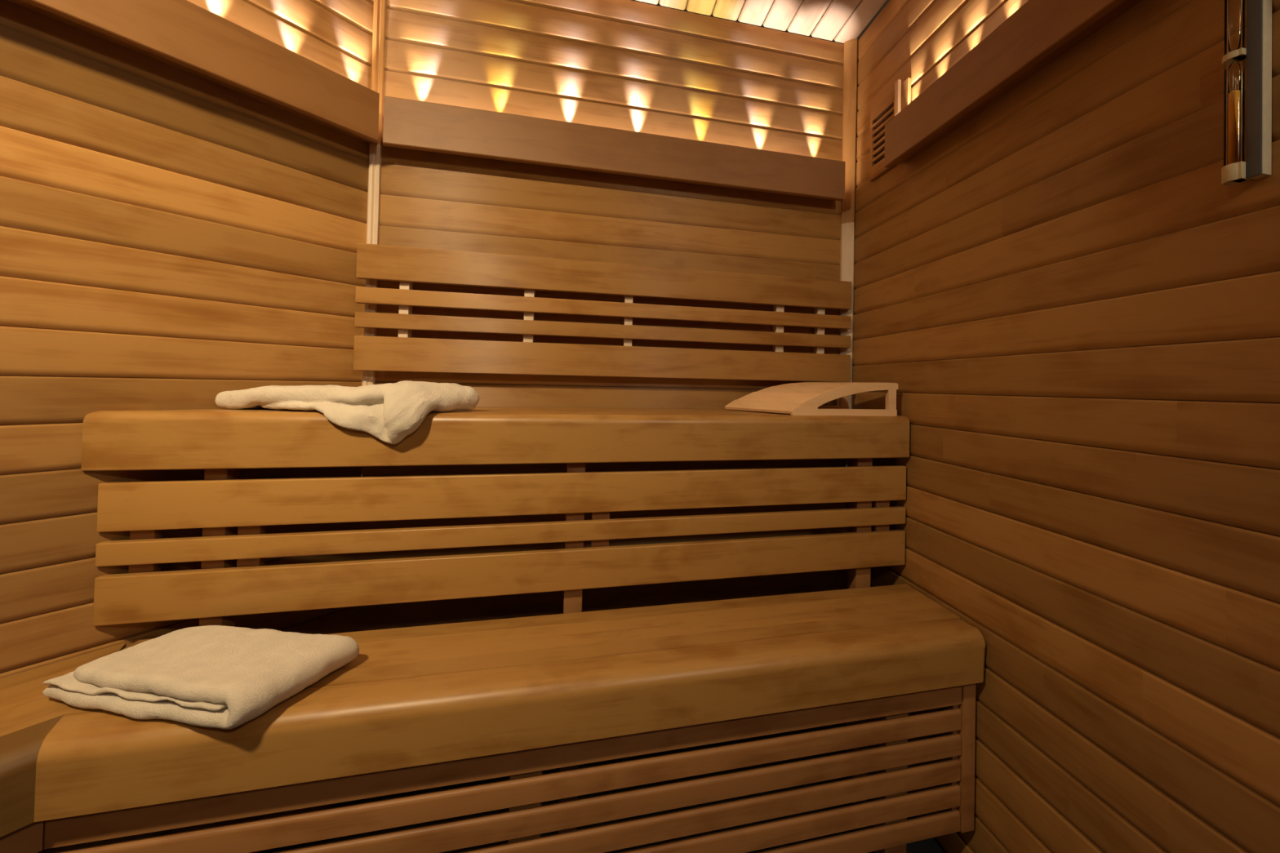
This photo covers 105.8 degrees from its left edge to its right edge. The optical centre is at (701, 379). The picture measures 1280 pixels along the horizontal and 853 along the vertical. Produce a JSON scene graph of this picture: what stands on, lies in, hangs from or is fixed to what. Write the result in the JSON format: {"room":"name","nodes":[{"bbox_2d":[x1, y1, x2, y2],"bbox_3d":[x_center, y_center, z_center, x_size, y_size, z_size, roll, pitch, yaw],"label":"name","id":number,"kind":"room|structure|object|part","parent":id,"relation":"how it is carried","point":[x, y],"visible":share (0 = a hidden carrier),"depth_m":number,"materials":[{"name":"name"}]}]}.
{"room":"sauna","nodes":[
{"label":"sauna","id":0,"kind":"room"},
{"bbox_2d":[0,0,373,852],"bbox_3d":[-1.463,-0.059,0.517,0.045,2.360,1.950,1,-1,32],"label":"wall","id":1,"kind":"structure","parent":0,"point":[171,237],"depth_m":0.99,"materials":[{"name":"brown wood"}]},
{"bbox_2d":[6,0,379,144],"bbox_3d":[-1.376,-0.720,0.519,0.086,0.128,1.914,1,-1,32],"label":"valance","id":2,"kind":"object","parent":1,"relation":"attached to","point":[186,36],"visible":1,"depth_m":1.03,"materials":[{"name":"brown wood"}]},
{"bbox_2d":[356,0,846,631],"bbox_3d":[-0.217,-0.018,1.532,1.487,2.360,0.045,1,-1,-13],"label":"wall","id":3,"kind":"structure","parent":0,"point":[622,64],"depth_m":1.50,"materials":[{"name":"brown wood"}]},
{"bbox_2d":[361,142,382,386],"bbox_3d":[-0.917,-0.291,1.337,0.029,0.728,0.016,1,-1,-13],"label":"trim","id":4,"kind":"structure","parent":3,"relation":"attached to","point":[375,150],"depth_m":1.33,"materials":[{"name":"brown wood"}]},
{"bbox_2d":[370,0,386,145],"bbox_3d":[-0.904,-0.935,1.346,0.029,0.560,0.016,1,-1,-13],"label":"trim","id":5,"kind":"structure","parent":3,"relation":"attached to","point":[380,6],"depth_m":1.34,"materials":[{"name":"brown wood"}]},
{"bbox_2d":[353,243,851,382],"bbox_3d":[-0.216,-0.177,1.483,1.474,0.342,0.052,1,-1,-13],"label":"panel","id":6,"kind":"object","parent":3,"relation":"attached to","point":[406,265],"visible":0.98,"depth_m":1.43,"materials":[{"name":"brown wood"}]},
{"bbox_2d":[382,95,845,200],"bbox_3d":[-0.206,-0.682,1.481,1.394,0.128,0.069,1,-1,-13],"label":"valance","id":7,"kind":"object","parent":3,"relation":"attached to","point":[408,124],"visible":1,"depth_m":1.43,"materials":[{"name":"brown wood"}]},
{"bbox_2d":[838,222,854,408],"bbox_3d":[0.502,-0.217,1.666,0.035,0.648,0.036,1,-1,-13],"label":"trim","id":8,"kind":"structure","parent":3,"relation":"attached to","point":[847,229],"depth_m":1.66,"materials":[{"name":"brown wood"}]},
{"bbox_2d":[840,38,857,224],"bbox_3d":[0.515,-0.861,1.675,0.035,0.640,0.036,1,-1,-13],"label":"trim","id":9,"kind":"structure","parent":3,"relation":"attached to","point":[851,46],"depth_m":1.67,"materials":[{"name":"brown wood"}]},
{"bbox_2d":[258,723,946,852],"bbox_3d":[-0.595,1.163,0.035,2.966,0.060,2.767,1,-1,-13],"label":"floor","id":10,"kind":"structure","parent":0,"point":[930,845],"depth_m":1.31,"materials":[{"name":"tile"}]},
{"bbox_2d":[0,821,45,852],"bbox_3d":[-1.332,0.873,0.200,0.057,0.494,1.248,1,-1,32],"label":"slatted panel","id":11,"kind":"object","parent":10,"relation":"on","point":[30,838],"visible":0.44,"depth_m":0.70,"materials":[{"name":"brown wood"}]},
{"bbox_2d":[0,642,126,837],"bbox_3d":[-1.386,0.570,0.296,0.313,0.110,1.383,1,-1,32],"label":"bench","id":12,"kind":"object","parent":11,"relation":"on","point":[27,716],"visible":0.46,"depth_m":0.73,"materials":[{"name":"brown wood"}]},
{"bbox_3d":[-1.310,0.570,0.192,0.075,0.110,1.284,1,-1,32],"label":"rail","id":13,"kind":"part","parent":12,"relation":"part of","materials":[{"name":"brown wood"}]},
{"bbox_2d":[80,406,909,834],"bbox_3d":[-0.351,0.620,1.287,1.816,1.072,0.332,1,-1,-13],"label":"bench","id":14,"kind":"object","parent":10,"relation":"on","point":[221,442],"visible":0.72,"depth_m":1.09,"materials":[{"name":"brown wood"}]},
{"bbox_3d":[-1.022,0.659,1.012,0.039,0.957,0.042,1,-1,-13],"label":"post","id":15,"kind":"part","parent":14,"relation":"part of","materials":[{"name":"brown wood"}]},
{"bbox_2d":[215,380,479,444],"bbox_3d":[-0.806,0.069,1.114,0.510,0.138,0.213,1,-1,9],"label":"towel","id":16,"kind":"object","parent":14,"relation":"on","point":[390,412],"visible":1,"depth_m":1.03,"materials":[{"name":"fabric"}]},
{"bbox_3d":[-0.309,0.140,1.163,1.816,0.114,0.062,1,-1,-13],"label":"rail","id":17,"kind":"part","parent":14,"relation":"part of","materials":[{"name":"brown wood"}]},
{"bbox_2d":[93,465,906,626],"bbox_3d":[-0.306,0.363,1.164,1.804,0.277,0.040,1,-1,-13],"label":"panel","id":18,"kind":"object","parent":14,"relation":"attached to","point":[146,593],"visible":1,"depth_m":1.09,"materials":[{"name":"brown wood"}]},
{"bbox_3d":[-0.318,0.676,1.180,0.043,0.957,0.042,1,-1,-13],"label":"post","id":19,"kind":"part","parent":14,"relation":"part of","materials":[{"name":"brown wood"}]},
{"bbox_2d":[724,382,897,416],"bbox_3d":[0.314,0.053,1.432,0.438,0.094,0.250,1,-1,-13],"label":"headrest cover","id":20,"kind":"object","parent":14,"relation":"on","point":[803,398],"visible":1,"depth_m":1.36,"materials":[{"name":"brown wood"}]},
{"bbox_3d":[0.330,0.055,1.557,0.323,0.094,0.015,1,-1,-13],"label":"frame","id":21,"kind":"part","parent":20,"relation":"part of","materials":[{"name":"brown wood"}]},
{"bbox_3d":[0.397,0.053,1.331,0.323,0.094,0.015,1,-1,-13],"label":"frame","id":22,"kind":"part","parent":20,"relation":"part of","materials":[{"name":"brown wood"}]},
{"bbox_3d":[0.444,0.695,1.363,0.046,0.957,0.042,1,-1,-13],"label":"post","id":23,"kind":"part","parent":14,"relation":"part of","materials":[{"name":"brown wood"}]},
{"bbox_2d":[44,684,975,852],"bbox_3d":[-0.190,0.907,0.934,1.653,0.494,0.065,1,-1,-13],"label":"slatted panel","id":24,"kind":"object","parent":10,"relation":"on","point":[524,793],"visible":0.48,"depth_m":0.93,"materials":[{"name":"brown wood"}]},
{"bbox_2d":[33,583,985,822],"bbox_3d":[-0.257,0.604,1.033,1.752,0.110,0.334,1,-1,-13],"label":"bench","id":25,"kind":"object","parent":24,"relation":"on","point":[417,695],"visible":0.88,"depth_m":0.90,"materials":[{"name":"brown wood"}]},
{"bbox_2d":[42,625,359,729],"bbox_3d":[-0.861,0.500,0.845,0.415,0.064,0.208,1,-1,8],"label":"folded towel","id":26,"kind":"object","parent":25,"relation":"on","point":[226,677],"visible":1,"depth_m":0.78,"materials":[{"name":"fabric"}]},
{"bbox_2d":[636,0,886,43],"bbox_3d":[-0.546,-1.251,0.070,2.866,0.050,2.667,1,-1,-13],"label":"ceiling","id":27,"kind":"structure","parent":0,"point":[842,20],"depth_m":1.56,"materials":[{"name":"brown wood"}]},
{"bbox_2d":[844,0,1279,852],"bbox_3d":[0.845,-0.013,0.391,0.045,2.360,2.667,1,-1,-13],"label":"wall","id":28,"kind":"structure","parent":0,"point":[1064,295],"depth_m":0.86,"materials":[{"name":"brown wood"}]},
{"bbox_2d":[869,77,911,181],"bbox_3d":[0.568,-0.760,1.471,0.024,0.234,0.189,1,-1,-13],"label":"air vent","id":29,"kind":"object","parent":28,"relation":"in","point":[900,97],"visible":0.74,"depth_m":1.50,"materials":[{"name":"brown wood"}]},
{"bbox_2d":[884,0,1141,168],"bbox_3d":[0.802,-0.682,0.388,0.069,0.125,2.068,1,-1,-13],"label":"valance","id":30,"kind":"object","parent":28,"relation":"attached to","point":[1039,32],"visible":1,"depth_m":1.02,"materials":[{"name":"brown wood"}]},
{"bbox_2d":[1221,0,1271,185],"bbox_3d":[0.750,-0.452,0.663,0.025,0.357,0.046,2,-1,-42],"label":"timer","id":31,"kind":"object","parent":28,"relation":"attached to","point":[1258,51],"visible":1,"depth_m":0.65,"materials":[{"name":"silver glass"},{"name":"painted wood"},{"name":"orange sand"}]},
{"bbox_3d":[0.743,-0.449,0.671,0.013,0.304,0.013,1,-1,-13],"label":"hourglass bulb","id":32,"kind":"part","parent":31,"relation":"part of","materials":[{"name":"clear glass"}]}
]}

